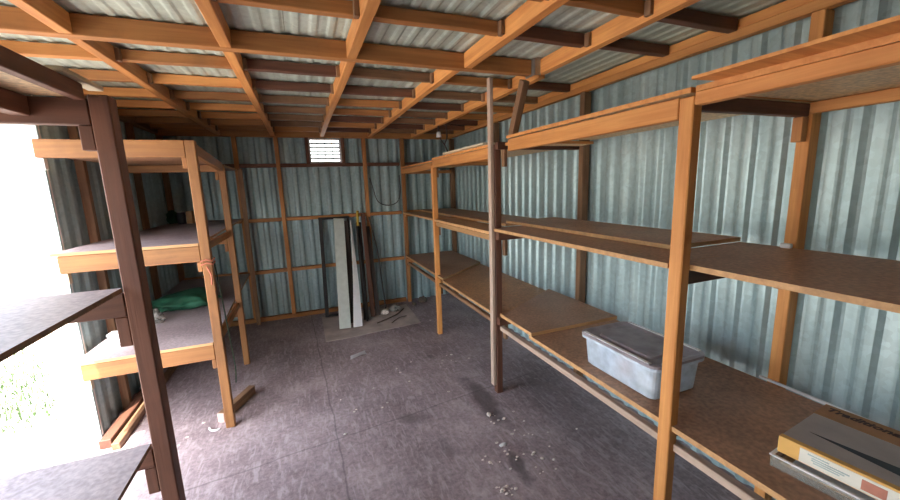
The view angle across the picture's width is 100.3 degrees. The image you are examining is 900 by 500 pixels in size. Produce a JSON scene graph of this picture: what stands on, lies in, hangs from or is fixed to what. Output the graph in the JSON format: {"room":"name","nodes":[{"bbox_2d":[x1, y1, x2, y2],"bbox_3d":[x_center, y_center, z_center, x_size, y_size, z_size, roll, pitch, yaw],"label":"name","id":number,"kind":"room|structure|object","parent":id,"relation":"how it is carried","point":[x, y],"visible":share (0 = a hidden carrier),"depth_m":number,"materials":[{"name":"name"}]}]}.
{"room":"storage shed","nodes":[
{"label":"storage shed","id":0,"kind":"room"},
{"bbox_2d":[25,95,177,436],"bbox_3d":[-2.026,0.262,1.405,0.019,2.358,6.185,-6,11,-21],"label":"wall","id":1,"kind":"structure","parent":0,"point":[62,171],"depth_m":2.66,"materials":[{"name":"metal"}]},
{"bbox_2d":[0,124,76,450],"bbox_3d":[-2.552,0.218,2.334,0.068,2.260,0.050,-6,11,-21],"label":"trim","id":2,"kind":"structure","parent":1,"relation":"attached to","point":[7,160],"depth_m":2.29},
{"bbox_2d":[6,95,103,441],"bbox_3d":[-2.452,0.208,2.346,0.125,2.250,0.038,-6,11,-21],"label":"trim","id":3,"kind":"structure","parent":1,"relation":"attached to","point":[33,182],"depth_m":2.30,"materials":[{"name":"white"}]},
{"bbox_2d":[55,95,157,133],"bbox_3d":[-2.016,-0.824,1.194,0.048,0.077,6.050,-6,11,-21],"label":"wall plate","id":4,"kind":"object","parent":1,"relation":"attached to","point":[125,119],"visible":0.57,"depth_m":3.47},
{"bbox_2d":[155,135,452,320],"bbox_3d":[-1.548,-0.351,4.846,3.465,2.358,0.027,-6,11,-21],"label":"wall","id":5,"kind":"structure","parent":0,"point":[308,191],"depth_m":4.78,"materials":[{"name":"metal"}]},
{"bbox_2d":[261,306,337,321],"bbox_3d":[-1.890,0.836,4.767,0.914,0.050,0.203,-6,11,-21],"label":"plate","id":6,"kind":"object","parent":5,"relation":"on","point":[303,313],"depth_m":4.80,"materials":[{"name":"brown wood"}]},
{"bbox_2d":[273,137,295,313],"bbox_3d":[-2.029,-0.263,4.625,0.046,2.172,0.062,-6,11,-21],"label":"stud","id":7,"kind":"object","parent":6,"relation":"on","point":[275,139],"visible":1,"depth_m":4.59,"materials":[{"name":"brown wood"}]},
{"bbox_2d":[155,129,448,139],"bbox_3d":[-1.575,-1.422,4.617,3.390,0.089,0.050,-6,11,-21],"label":"wall plate","id":8,"kind":"object","parent":5,"relation":"attached to","point":[163,132],"visible":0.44,"depth_m":4.48,"materials":[{"name":"brown wood"}]},
{"bbox_2d":[280,163,362,166],"bbox_3d":[-1.580,-1.059,4.680,0.972,0.044,0.049,-6,11,-21],"label":"girt","id":9,"kind":"object","parent":5,"relation":"attached to","point":[296,164],"visible":0.99,"depth_m":4.65,"materials":[{"name":"red wood"}]},
{"bbox_2d":[308,138,341,166],"bbox_3d":[-1.566,-1.217,4.715,0.382,0.344,0.060,-6,11,-21],"label":"window","id":10,"kind":"structure","parent":5,"relation":"in","point":[309,139],"depth_m":4.70,"materials":[{"name":"white plastic"}]},
{"bbox_2d":[286,213,366,220],"bbox_3d":[-1.558,-0.425,4.789,0.972,0.044,0.049,-6,11,-21],"label":"girt","id":11,"kind":"object","parent":5,"relation":"attached to","point":[351,214],"visible":0.84,"depth_m":4.72,"materials":[{"name":"brown wood"}]},
{"bbox_2d":[292,260,365,270],"bbox_3d":[-1.539,0.196,4.899,0.972,0.044,0.049,-6,11,-21],"label":"girt","id":12,"kind":"object","parent":5,"relation":"attached to","point":[357,262],"visible":0.58,"depth_m":4.80,"materials":[{"name":"brown wood"}]},
{"bbox_2d":[368,297,406,306],"bbox_3d":[-0.857,0.734,5.160,0.548,0.050,0.203,-6,11,-21],"label":"plate","id":13,"kind":"object","parent":5,"relation":"on","point":[402,299],"depth_m":5.24,"materials":[{"name":"brown wood"}]},
{"bbox_2d":[361,138,373,299],"bbox_3d":[-1.078,-0.357,4.988,0.046,2.172,0.062,-6,11,-21],"label":"stud","id":14,"kind":"object","parent":13,"relation":"on","point":[363,146],"visible":0.54,"depth_m":4.88,"materials":[{"name":"brown wood"}]},
{"bbox_2d":[0,0,785,125],"bbox_3d":[-0.423,-1.035,1.834,3.585,0.008,6.385,-6,11,-21],"label":"ceiling","id":15,"kind":"structure","parent":0,"point":[187,12],"depth_m":1.84,"materials":[{"name":"metal"}]},
{"bbox_2d":[8,0,71,33],"bbox_3d":[-0.941,-0.659,0.041,0.087,0.083,3.096,-6,11,-21],"label":"rafter","id":16,"kind":"object","parent":15,"relation":"attached to","point":[48,12],"visible":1,"depth_m":1.35,"materials":[{"name":"orange wood"}]},
{"bbox_2d":[0,40,101,60],"bbox_3d":[-1.945,-0.932,1.744,0.560,0.057,0.045,-6,11,-21],"label":"purlin","id":17,"kind":"object","parent":15,"relation":"attached to","point":[28,49],"visible":0.67,"depth_m":1.75,"materials":[{"name":"orange wood"}]},
{"bbox_2d":[67,68,135,82],"bbox_3d":[-2.099,-0.995,2.130,0.560,0.054,0.045,-6,11,-21],"label":"purlin","id":18,"kind":"object","parent":15,"relation":"attached to","point":[92,75],"visible":0.31,"depth_m":2.15,"materials":[{"name":"brown wood"}]},
{"bbox_2d":[83,87,158,97],"bbox_3d":[-2.248,-1.055,2.507,0.560,0.055,0.045,-6,11,-21],"label":"purlin","id":19,"kind":"object","parent":15,"relation":"attached to","point":[110,91],"visible":0.41,"depth_m":2.51,"materials":[{"name":"orange wood"}]},
{"bbox_2d":[67,38,220,134],"bbox_3d":[-2.052,-1.109,2.860,0.070,0.084,2.917,-6,11,-21],"label":"rafter","id":20,"kind":"object","parent":15,"relation":"attached to","point":[111,55],"visible":0.85,"depth_m":2.11,"materials":[{"name":"brown wood"}]},
{"bbox_2d":[151,73,242,87],"bbox_3d":[-1.560,-1.050,2.336,0.501,0.053,0.045,-6,11,-21],"label":"purlin","id":21,"kind":"object","parent":20,"relation":"attached to","point":[158,78],"visible":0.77,"depth_m":2.31,"materials":[{"name":"orange wood"}]},
{"bbox_2d":[173,90,250,101],"bbox_3d":[-1.709,-1.111,2.711,0.501,0.053,0.045,-6,11,-21],"label":"purlin","id":22,"kind":"object","parent":20,"relation":"attached to","point":[178,94],"visible":0.8,"depth_m":2.69,"materials":[{"name":"brown wood"}]},
{"bbox_2d":[210,119,264,125],"bbox_3d":[-2.125,-1.276,3.760,0.501,0.057,0.045,-6,11,-21],"label":"purlin","id":23,"kind":"object","parent":20,"relation":"attached to","point":[232,122],"visible":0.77,"depth_m":3.74,"materials":[{"name":"brown wood"}]},
{"bbox_2d":[115,99,174,108],"bbox_3d":[-2.394,-1.116,2.873,0.560,0.054,0.045,-6,11,-21],"label":"purlin","id":24,"kind":"object","parent":15,"relation":"attached to","point":[120,103],"visible":0.51,"depth_m":2.87,"materials":[{"name":"orange wood"}]},
{"bbox_2d":[118,109,187,117],"bbox_3d":[-2.529,-1.169,3.213,0.560,0.057,0.045,-6,11,-21],"label":"purlin","id":25,"kind":"object","parent":15,"relation":"attached to","point":[122,112],"visible":0.72,"depth_m":3.19,"materials":[{"name":"brown wood"}]},
{"bbox_2d":[135,117,198,124],"bbox_3d":[-2.665,-1.224,3.554,0.560,0.056,0.045,-6,11,-21],"label":"purlin","id":26,"kind":"object","parent":15,"relation":"attached to","point":[149,120],"visible":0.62,"depth_m":3.53,"materials":[{"name":"brown wood"}]},
{"bbox_2d":[120,49,231,68],"bbox_3d":[-1.406,-0.988,1.949,0.501,0.054,0.045,-6,11,-21],"label":"purlin","id":27,"kind":"object","parent":15,"relation":"attached to","point":[131,56],"visible":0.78,"depth_m":1.93,"materials":[{"name":"brown wood"}]},
{"bbox_2d":[150,124,206,129],"bbox_3d":[-2.796,-1.276,3.885,0.560,0.055,0.045,-6,11,-21],"label":"purlin","id":28,"kind":"object","parent":15,"relation":"attached to","point":[152,126],"visible":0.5,"depth_m":3.87,"materials":[{"name":"brown wood"}]},
{"bbox_2d":[195,0,231,47],"bbox_3d":[-0.429,-0.709,0.236,0.087,0.083,3.096,-6,11,-21],"label":"rafter","id":29,"kind":"object","parent":15,"relation":"attached to","point":[211,11],"visible":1,"depth_m":1.43,"materials":[{"name":"orange wood"}]},
{"bbox_2d":[188,102,256,111],"bbox_3d":[-1.855,-1.169,3.080,0.501,0.054,0.045,-6,11,-21],"label":"purlin","id":30,"kind":"object","parent":15,"relation":"attached to","point":[193,106],"visible":0.83,"depth_m":3.06,"materials":[{"name":"orange wood"}]},
{"bbox_2d":[200,111,260,119],"bbox_3d":[-1.990,-1.222,3.419,0.501,0.055,0.045,-6,11,-21],"label":"purlin","id":31,"kind":"object","parent":15,"relation":"attached to","point":[204,114],"visible":0.82,"depth_m":3.40,"materials":[{"name":"orange wood"}]},
{"bbox_2d":[218,125,266,130],"bbox_3d":[-2.257,-1.332,4.091,0.501,0.053,0.045,-6,11,-21],"label":"purlin","id":32,"kind":"object","parent":15,"relation":"attached to","point":[220,127],"visible":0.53,"depth_m":4.07,"materials":[{"name":"brown wood"}]},
{"bbox_2d":[223,51,274,135],"bbox_3d":[-1.539,-1.159,3.055,0.068,0.084,2.917,-6,11,-21],"label":"rafter","id":33,"kind":"object","parent":15,"relation":"attached to","point":[238,63],"visible":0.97,"depth_m":2.34,"materials":[{"name":"orange wood"}]},
{"bbox_2d":[274,126,318,131],"bbox_3d":[-1.746,-1.381,4.287,0.501,0.056,0.045,-6,11,-21],"label":"purlin","id":34,"kind":"object","parent":33,"relation":"attached to","point":[277,128],"visible":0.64,"depth_m":4.27,"materials":[{"name":"brown wood"}]},
{"bbox_2d":[0,6,540,78],"bbox_3d":[-0.754,-0.965,1.776,2.735,0.100,0.100,-6,11,-21],"label":"crossbeam","id":35,"kind":"object","parent":15,"relation":"attached to","point":[13,20],"visible":0.98,"depth_m":1.70,"materials":[{"name":"brown wood"}]},
{"bbox_2d":[213,0,355,19],"bbox_3d":[-0.596,-0.917,1.388,0.496,0.053,0.045,-6,11,-21],"label":"purlin","id":36,"kind":"object","parent":15,"relation":"attached to","point":[331,8],"visible":0.85,"depth_m":1.40,"materials":[{"name":"brown wood"}]},
{"bbox_2d":[246,58,335,76],"bbox_3d":[-0.894,-1.037,2.146,0.501,0.057,0.045,-6,11,-21],"label":"purlin","id":37,"kind":"object","parent":15,"relation":"attached to","point":[257,65],"visible":0.84,"depth_m":2.13,"materials":[{"name":"red wood"}]},
{"bbox_2d":[255,79,330,92],"bbox_3d":[-1.048,-1.100,2.531,0.501,0.053,0.045,-6,11,-21],"label":"purlin","id":38,"kind":"object","parent":15,"relation":"attached to","point":[260,84],"visible":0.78,"depth_m":2.51,"materials":[{"name":"red wood"}]},
{"bbox_2d":[261,94,326,104],"bbox_3d":[-1.197,-1.160,2.907,0.501,0.055,0.045,-6,11,-21],"label":"purlin","id":39,"kind":"object","parent":15,"relation":"attached to","point":[280,99],"visible":0.82,"depth_m":2.89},
{"bbox_2d":[266,105,323,113],"bbox_3d":[-1.343,-1.221,3.273,0.501,0.052,0.045,-6,11,-21],"label":"purlin","id":40,"kind":"object","parent":15,"relation":"attached to","point":[272,109],"visible":0.84,"depth_m":3.25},
{"bbox_2d":[269,114,321,120],"bbox_3d":[-1.479,-1.274,3.616,0.501,0.055,0.045,-6,11,-21],"label":"purlin","id":41,"kind":"object","parent":15,"relation":"attached to","point":[292,117],"visible":0.9,"depth_m":3.60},
{"bbox_2d":[272,120,319,126],"bbox_3d":[-1.614,-1.328,3.955,0.501,0.056,0.045,-6,11,-21],"label":"purlin","id":42,"kind":"object","parent":15,"relation":"attached to","point":[274,122],"visible":0.84,"depth_m":3.94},
{"bbox_2d":[318,61,355,136],"bbox_3d":[-1.046,-1.209,3.244,0.067,0.084,2.917,-6,11,-21],"label":"rafter","id":43,"kind":"object","parent":15,"relation":"attached to","point":[344,69],"visible":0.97,"depth_m":2.54,"materials":[{"name":"orange wood"}]},
{"bbox_2d":[326,127,368,132],"bbox_3d":[-1.219,-1.434,4.486,0.531,0.053,0.045,-6,11,-21],"label":"purlin","id":44,"kind":"object","parent":15,"relation":"attached to","point":[329,129],"visible":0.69,"depth_m":4.46,"materials":[{"name":"red wood"}]},
{"bbox_2d":[333,108,388,116],"bbox_3d":[-0.818,-1.273,3.475,0.531,0.053,0.045,-6,11,-21],"label":"purlin","id":45,"kind":"object","parent":15,"relation":"attached to","point":[338,111],"visible":0.82,"depth_m":3.46,"materials":[{"name":"brown wood"}]},
{"bbox_2d":[346,0,380,58],"bbox_3d":[0.069,-0.759,0.426,0.068,0.083,3.096,-6,11,-21],"label":"rafter","id":46,"kind":"object","parent":15,"relation":"attached to","point":[364,11],"visible":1,"depth_m":1.49,"materials":[{"name":"orange wood"}]},
{"bbox_2d":[337,98,398,107],"bbox_3d":[-0.671,-1.212,3.107,0.531,0.055,0.045,-6,11,-21],"label":"purlin","id":47,"kind":"object","parent":15,"relation":"attached to","point":[342,101],"visible":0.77,"depth_m":3.09,"materials":[{"name":"brown wood"}]},
{"bbox_2d":[384,123,423,129],"bbox_3d":[-0.552,-1.433,4.358,0.521,0.056,0.045,-6,11,-21],"label":"purlin","id":48,"kind":"object","parent":15,"relation":"attached to","point":[392,125],"visible":0.71,"depth_m":4.35,"materials":[{"name":"red wood"}]},
{"bbox_2d":[392,118,432,123],"bbox_3d":[-0.418,-1.380,4.020,0.521,0.054,0.045,-6,11,-21],"label":"purlin","id":49,"kind":"object","parent":15,"relation":"attached to","point":[398,120],"visible":0.77,"depth_m":4.02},
{"bbox_2d":[367,69,459,136],"bbox_3d":[-0.504,-1.262,3.450,0.071,0.084,2.917,-6,11,-21],"label":"rafter","id":50,"kind":"object","parent":15,"relation":"attached to","point":[438,77],"visible":0.92,"depth_m":2.78,"materials":[{"name":"orange wood"}]},
{"bbox_2d":[328,122,373,127],"bbox_3d":[-1.089,-1.381,4.157,0.531,0.054,0.045,-6,11,-21],"label":"purlin","id":51,"kind":"object","parent":50,"relation":"attached to","point":[331,124],"visible":0.82,"depth_m":4.14,"materials":[{"name":"brown wood"}]},
{"bbox_2d":[330,116,380,122],"bbox_3d":[-0.952,-1.325,3.814,0.531,0.057,0.045,-6,11,-21],"label":"purlin","id":52,"kind":"object","parent":50,"relation":"attached to","point":[358,119],"visible":0.82,"depth_m":3.79,"materials":[{"name":"red wood"}]},
{"bbox_2d":[342,85,411,97],"bbox_3d":[-0.522,-1.151,2.732,0.531,0.055,0.045,-6,11,-21],"label":"purlin","id":53,"kind":"object","parent":50,"relation":"attached to","point":[349,89],"visible":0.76,"depth_m":2.71,"materials":[{"name":"red wood"}]},
{"bbox_2d":[350,67,429,82],"bbox_3d":[-0.369,-1.091,2.346,0.531,0.053,0.045,-6,11,-21],"label":"purlin","id":54,"kind":"object","parent":50,"relation":"attached to","point":[357,72],"visible":0.8,"depth_m":2.33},
{"bbox_2d":[400,111,444,117],"bbox_3d":[-0.282,-1.325,3.678,0.521,0.052,0.045,-6,11,-21],"label":"purlin","id":55,"kind":"object","parent":15,"relation":"attached to","point":[419,114],"visible":0.67,"depth_m":3.67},
{"bbox_2d":[373,5,497,36],"bbox_3d":[-0.050,-0.973,1.597,0.581,0.052,0.045,-6,11,-21],"label":"purlin","id":56,"kind":"object","parent":15,"relation":"attached to","point":[384,14],"visible":0.84,"depth_m":1.58,"materials":[{"name":"brown wood"}]},
{"bbox_2d":[410,102,460,110],"bbox_3d":[-0.137,-1.265,3.313,0.521,0.056,0.045,-6,11,-21],"label":"purlin","id":57,"kind":"object","parent":15,"relation":"attached to","point":[420,105],"visible":0.72,"depth_m":3.30,"materials":[{"name":"red wood"}]},
{"bbox_2d":[424,90,481,100],"bbox_3d":[0.013,-1.207,2.936,0.521,0.053,0.045,-6,11,-21],"label":"purlin","id":58,"kind":"object","parent":15,"relation":"attached to","point":[435,94],"visible":0.76,"depth_m":2.93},
{"bbox_2d":[444,120,477,125],"bbox_3d":[0.089,-1.430,4.211,0.470,0.054,0.045,-6,11,-21],"label":"purlin","id":59,"kind":"object","parent":15,"relation":"attached to","point":[454,122],"visible":0.66,"depth_m":4.21,"materials":[{"name":"red wood"}]},
{"bbox_2d":[457,113,486,119],"bbox_3d":[0.224,-1.374,3.873,0.470,0.057,0.045,-6,11,-21],"label":"purlin","id":60,"kind":"object","parent":15,"relation":"attached to","point":[468,116],"visible":0.56,"depth_m":3.87,"materials":[{"name":"brown wood"}]},
{"bbox_2d":[443,75,507,87],"bbox_3d":[0.166,-1.143,2.550,0.521,0.053,0.045,-6,11,-21],"label":"purlin","id":61,"kind":"object","parent":15,"relation":"attached to","point":[456,79],"visible":0.72,"depth_m":2.53,"materials":[{"name":"brown wood"}]},
{"bbox_2d":[411,75,544,137],"bbox_3d":[0.025,-1.314,3.652,0.068,0.084,2.917,-6,11,-21],"label":"rafter","id":62,"kind":"object","parent":15,"relation":"attached to","point":[498,93],"visible":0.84,"depth_m":3.14,"materials":[{"name":"orange wood"}]},
{"bbox_2d":[472,105,512,112],"bbox_3d":[0.370,-1.316,3.506,0.470,0.056,0.045,-6,11,-21],"label":"purlin","id":63,"kind":"object","parent":15,"relation":"attached to","point":[496,109],"visible":0.62,"depth_m":3.52,"materials":[{"name":"brown wood"}]},
{"bbox_2d":[494,95,537,103],"bbox_3d":[0.520,-1.255,3.127,0.470,0.056,0.045,-6,11,-21],"label":"purlin","id":64,"kind":"object","parent":15,"relation":"attached to","point":[509,98],"visible":0.5,"depth_m":3.11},
{"bbox_2d":[464,0,568,68],"bbox_3d":[0.656,-0.816,0.650,0.070,0.083,3.096,-6,11,-21],"label":"rafter","id":65,"kind":"object","parent":15,"relation":"attached to","point":[530,13],"visible":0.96,"depth_m":1.62,"materials":[{"name":"orange wood"}]},
{"bbox_2d":[528,81,569,92],"bbox_3d":[0.673,-1.195,2.743,0.470,0.054,0.045,-6,11,-21],"label":"purlin","id":66,"kind":"object","parent":15,"relation":"attached to","point":[542,86],"visible":0.68,"depth_m":2.75,"materials":[{"name":"red wood"}]},
{"bbox_2d":[513,26,585,47],"bbox_3d":[0.467,-1.021,1.794,0.431,0.057,0.045,-6,11,-21],"label":"purlin","id":67,"kind":"object","parent":15,"relation":"attached to","point":[537,34],"visible":0.78,"depth_m":1.78,"materials":[{"name":"red wood"}]},
{"bbox_2d":[564,0,645,17],"bbox_3d":[0.594,-0.972,1.472,0.431,0.053,0.045,-6,11,-21],"label":"purlin","id":68,"kind":"object","parent":15,"relation":"attached to","point":[631,8],"visible":0.9,"depth_m":1.48,"materials":[{"name":"brown wood"}]},
{"bbox_2d":[540,0,699,74],"bbox_3d":[1.101,-0.861,0.820,0.067,0.083,3.096,-6,11,-21],"label":"rafter","id":69,"kind":"object","parent":15,"relation":"attached to","point":[621,26],"visible":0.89,"depth_m":1.71,"materials":[{"name":"orange wood"}]},
{"bbox_2d":[600,38,668,56],"bbox_3d":[0.951,-1.072,1.981,0.516,0.053,0.045,-6,11,-21],"label":"purlin","id":70,"kind":"object","parent":15,"relation":"attached to","point":[621,45],"visible":0.77,"depth_m":1.98,"materials":[{"name":"red wood"}]},
{"bbox_2d":[656,8,737,33],"bbox_3d":[1.080,-1.018,1.657,0.516,0.056,0.045,-6,11,-21],"label":"purlin","id":71,"kind":"object","parent":15,"relation":"attached to","point":[686,17],"visible":0.77,"depth_m":1.65,"materials":[{"name":"red wood"}]},
{"bbox_2d":[56,293,753,499],"bbox_3d":[-0.413,1.315,2.220,3.645,0.120,6.295,-6,11,-21],"label":"floor","id":72,"kind":"structure","parent":0,"point":[288,441],"depth_m":2.53,"materials":[{"name":"concrete"}]},
{"bbox_2d":[0,45,185,499],"bbox_3d":[-1.029,0.633,0.192,0.784,1.954,2.418,-6,11,-21],"label":"shelving unit","id":73,"kind":"object","parent":72,"relation":"on","point":[23,321],"visible":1,"depth_m":1.25,"materials":[{"name":"red wood"}]},
{"bbox_2d":[44,65,103,90],"bbox_3d":[-1.172,-0.535,1.179,0.045,0.016,0.240,-6,11,-21],"label":"batten","id":74,"kind":"object","parent":73,"relation":"on","point":[87,84],"visible":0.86,"depth_m":1.15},
{"bbox_2d":[67,126,131,410],"bbox_3d":[-2.488,0.102,2.672,0.048,2.250,0.044,-6,11,-21],"label":"stud","id":75,"kind":"object","parent":72,"relation":"on","point":[73,131],"visible":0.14,"depth_m":2.61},
{"bbox_2d":[98,389,143,449],"bbox_3d":[-2.380,1.182,2.834,0.069,0.063,0.920,-6,11,-21],"label":"wooden plank","id":76,"kind":"object","parent":72,"relation":"on","point":[105,442],"visible":0.56,"depth_m":2.60,"materials":[{"name":"red wood"}]},
{"bbox_2d":[124,123,161,298],"bbox_3d":[-2.835,-0.038,3.545,0.048,2.250,0.044,-6,11,-21],"label":"stud","id":77,"kind":"object","parent":72,"relation":"on","point":[129,129],"visible":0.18,"depth_m":3.47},
{"bbox_2d":[111,366,177,449],"bbox_3d":[-2.499,1.109,3.319,0.048,0.048,2.000,-6,11,-21],"label":"wooden plank","id":78,"kind":"object","parent":72,"relation":"on","point":[133,422],"visible":0.4,"depth_m":2.61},
{"bbox_2d":[31,139,260,427],"bbox_3d":[-2.283,0.149,3.322,0.773,1.922,2.230,-6,11,-21],"label":"shelving unit","id":79,"kind":"object","parent":72,"relation":"on","point":[186,336],"visible":0.82,"depth_m":2.45,"materials":[{"name":"orange wood"}]},
{"bbox_2d":[106,331,119,345],"bbox_3d":[-2.210,0.583,2.506,0.098,0.076,0.078,-6,11,-21],"label":"carton","id":80,"kind":"object","parent":79,"relation":"on","point":[113,338],"visible":0.5,"depth_m":2.47,"materials":[{"name":"white cardboard"}]},
{"bbox_2d":[151,287,220,311],"bbox_3d":[-2.341,0.424,3.321,0.523,0.120,0.505,6,13,38],"label":"cloth bag","id":81,"kind":"object","parent":79,"relation":"on","point":[191,298],"visible":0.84,"depth_m":3.19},
{"bbox_2d":[214,263,236,382],"bbox_3d":[-1.506,0.495,2.534,0.027,0.861,0.054,-1,10,4],"label":"cord","id":82,"kind":"object","parent":79,"relation":"hanging from","point":[214,263],"visible":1,"depth_m":2.55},
{"bbox_2d":[230,320,238,326],"bbox_3d":[-2.570,0.903,4.509,0.090,0.050,0.203,-6,11,-21],"label":"plate","id":83,"kind":"object","parent":72,"relation":"on","point":[234,323],"depth_m":4.55,"materials":[{"name":"brown wood"}]},
{"bbox_2d":[156,135,184,282],"bbox_3d":[-3.088,-0.158,4.221,0.046,2.172,0.062,-6,11,-21],"label":"stud","id":84,"kind":"object","parent":83,"relation":"on","point":[166,181],"visible":0.42,"depth_m":4.13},
{"bbox_2d":[217,385,255,422],"bbox_3d":[-1.600,1.151,2.831,0.050,0.070,0.382,-1,10,4],"label":"timber offcut","id":85,"kind":"object","parent":72,"relation":"on","point":[247,393],"visible":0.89,"depth_m":2.85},
{"bbox_2d":[245,318,256,323],"bbox_3d":[-2.416,0.889,4.564,0.139,0.050,0.200,-6,11,-21],"label":"plate","id":86,"kind":"object","parent":72,"relation":"on","point":[247,321],"depth_m":4.61,"materials":[{"name":"brown wood"}]},
{"bbox_2d":[231,136,255,318],"bbox_3d":[-2.437,-0.222,4.469,0.046,2.172,0.062,-6,11,-21],"label":"stud","id":87,"kind":"object","parent":86,"relation":"on","point":[233,138],"visible":0.7,"depth_m":4.39,"materials":[{"name":"brown wood"}]},
{"bbox_2d":[322,304,420,341],"bbox_3d":[-0.961,0.861,4.575,1.100,0.005,0.860,-6,11,-21],"label":"cardboard sheet","id":88,"kind":"object","parent":72,"relation":"on","point":[332,331],"visible":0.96,"depth_m":4.45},
{"bbox_2d":[318,216,352,316],"bbox_3d":[-1.436,0.206,4.785,0.401,1.247,0.206,-6,11,-21],"label":"screen frame","id":89,"kind":"object","parent":88,"relation":"on","point":[320,219],"visible":0.75,"depth_m":4.72,"materials":[{"name":"black paint"}]},
{"bbox_2d":[333,218,350,328],"bbox_3d":[-1.303,0.251,4.527,0.128,1.223,0.691,-4,10,-14],"label":"board","id":90,"kind":"object","parent":88,"relation":"on","point":[339,229],"visible":1,"depth_m":4.50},
{"bbox_2d":[344,221,352,322],"bbox_3d":[-1.247,0.251,4.636,0.052,1.183,0.549,-4,10,-13],"label":"plank","id":91,"kind":"object","parent":88,"relation":"on","point":[345,222],"visible":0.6,"depth_m":4.63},
{"bbox_2d":[350,220,362,326],"bbox_3d":[-1.145,0.258,4.574,0.104,1.192,0.630,-4,10,-10],"label":"trim strip","id":92,"kind":"object","parent":88,"relation":"on","point":[357,315],"visible":1,"depth_m":4.49,"materials":[{"name":"white plastic"}]},
{"bbox_2d":[356,211,367,320],"bbox_3d":[-1.101,0.176,4.681,0.040,1.302,0.600,-5,10,-15],"label":"pole","id":93,"kind":"object","parent":88,"relation":"on","point":[357,212],"visible":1,"depth_m":4.68,"materials":[{"name":"black paint"}]},
{"bbox_2d":[356,222,368,319],"bbox_3d":[-1.103,0.246,4.723,0.062,1.153,0.541,-5,10,-15],"label":"plank","id":94,"kind":"object","parent":88,"relation":"on","point":[364,312],"visible":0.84,"depth_m":4.71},
{"bbox_2d":[361,213,374,316],"bbox_3d":[-1.044,0.179,4.773,0.051,1.260,0.468,-5,10,-17],"label":"plank","id":95,"kind":"object","parent":88,"relation":"on","point":[369,281],"visible":1,"depth_m":4.76,"materials":[{"name":"red wood"}]},
{"bbox_2d":[366,226,380,314],"bbox_3d":[-0.994,0.255,4.827,0.055,1.090,0.424,-6,11,-21],"label":"plank","id":96,"kind":"object","parent":88,"relation":"on","point":[372,268],"visible":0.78,"depth_m":4.81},
{"bbox_2d":[177,320,577,495],"bbox_3d":[-0.155,1.102,3.005,2.264,0.013,2.861,5,12,33],"label":"debris","id":97,"kind":"object","parent":72,"relation":"on","point":[502,489],"visible":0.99,"depth_m":2.24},
{"bbox_2d":[449,139,458,293],"bbox_3d":[0.053,-0.434,5.367,0.064,2.220,0.045,-6,11,-21],"label":"stud","id":98,"kind":"object","parent":72,"relation":"on","point":[451,141],"visible":0.42,"depth_m":5.29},
{"bbox_2d":[573,92,590,376],"bbox_3d":[1.024,-0.048,2.922,0.064,2.230,0.047,-6,11,-21],"label":"stud","id":99,"kind":"object","parent":72,"relation":"on","point":[585,97],"visible":0.6,"depth_m":2.84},
{"bbox_2d":[399,32,899,499],"bbox_3d":[0.727,-0.017,2.597,0.724,2.300,5.748,-6,11,-21],"label":"shelving unit","id":100,"kind":"object","parent":72,"relation":"on","point":[733,416],"depth_m":1.51,"materials":[{"name":"orange wood"}]},
{"bbox_2d":[582,321,704,399],"bbox_3d":[0.920,0.527,1.845,0.324,0.181,0.474,-6,11,-21],"label":"tub","id":101,"kind":"object","parent":100,"relation":"on","point":[629,352],"visible":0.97,"depth_m":1.76,"materials":[{"name":"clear plastic"}]},
{"bbox_2d":[691,15,899,80],"bbox_3d":[1.190,-0.430,0.475,0.370,0.010,1.630,-6,11,-21],"label":"plank","id":102,"kind":"object","parent":100,"relation":"on","point":[888,26],"visible":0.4,"depth_m":0.92,"materials":[{"name":"orange wood"}]},
{"bbox_2d":[769,448,864,499],"bbox_3d":[1.399,0.714,1.071,0.438,0.044,0.633,-7,11,-27],"label":"tray","id":103,"kind":"object","parent":100,"relation":"on","point":[773,453],"visible":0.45,"depth_m":1.15,"materials":[{"name":"grey plastic"}]},
{"bbox_2d":[780,455,854,499],"bbox_3d":[1.403,0.723,1.077,0.380,0.014,0.590,-7,11,-27],"label":"cardboard sheet","id":104,"kind":"object","parent":103,"relation":"in","point":[786,457],"visible":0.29,"depth_m":1.20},
{"bbox_2d":[790,460,875,499],"bbox_3d":[1.393,0.714,1.059,0.372,0.010,0.550,-7,11,-27],"label":"paper stack","id":105,"kind":"object","parent":104,"relation":"on","point":[804,466],"visible":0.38,"depth_m":1.14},
{"bbox_2d":[777,404,899,499],"bbox_3d":[1.386,0.663,1.065,0.360,0.058,0.602,-7,11,-27],"label":"cardboard box","id":106,"kind":"object","parent":105,"relation":"on","point":[863,454],"visible":1,"depth_m":1.18,"materials":[{"name":"cardboard"}]},
{"bbox_2d":[754,8,834,499],"bbox_3d":[1.517,0.151,1.681,0.064,2.230,0.047,-6,11,-21],"label":"stud","id":107,"kind":"object","parent":72,"relation":"on","point":[821,24],"visible":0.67,"depth_m":1.61,"materials":[{"name":"orange wood"}]},
{"bbox_2d":[452,0,899,499],"bbox_3d":[1.180,-0.057,2.627,0.019,2.358,6.185,-6,11,-21],"label":"wall","id":108,"kind":"structure","parent":0,"point":[844,355],"depth_m":1.91,"materials":[{"name":"metal"}]},
{"bbox_2d":[448,0,856,138],"bbox_3d":[1.101,-1.129,2.383,0.053,0.086,6.050,-6,11,-21],"label":"wall plate","id":109,"kind":"object","parent":108,"relation":"attached to","point":[788,11],"visible":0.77,"depth_m":1.94,"materials":[{"name":"orange wood"}]},
{"label":"outside","id":110,"kind":"structure","parent":0,"visible":0},
{"bbox_2d":[0,202,67,477],"bbox_3d":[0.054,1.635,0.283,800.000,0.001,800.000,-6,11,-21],"label":"ground","id":111,"kind":"structure","parent":110,"point":[42,445],"depth_m":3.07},
{"bbox_2d":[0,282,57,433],"bbox_3d":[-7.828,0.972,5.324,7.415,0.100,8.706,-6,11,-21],"label":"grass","id":112,"kind":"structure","parent":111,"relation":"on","point":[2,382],"depth_m":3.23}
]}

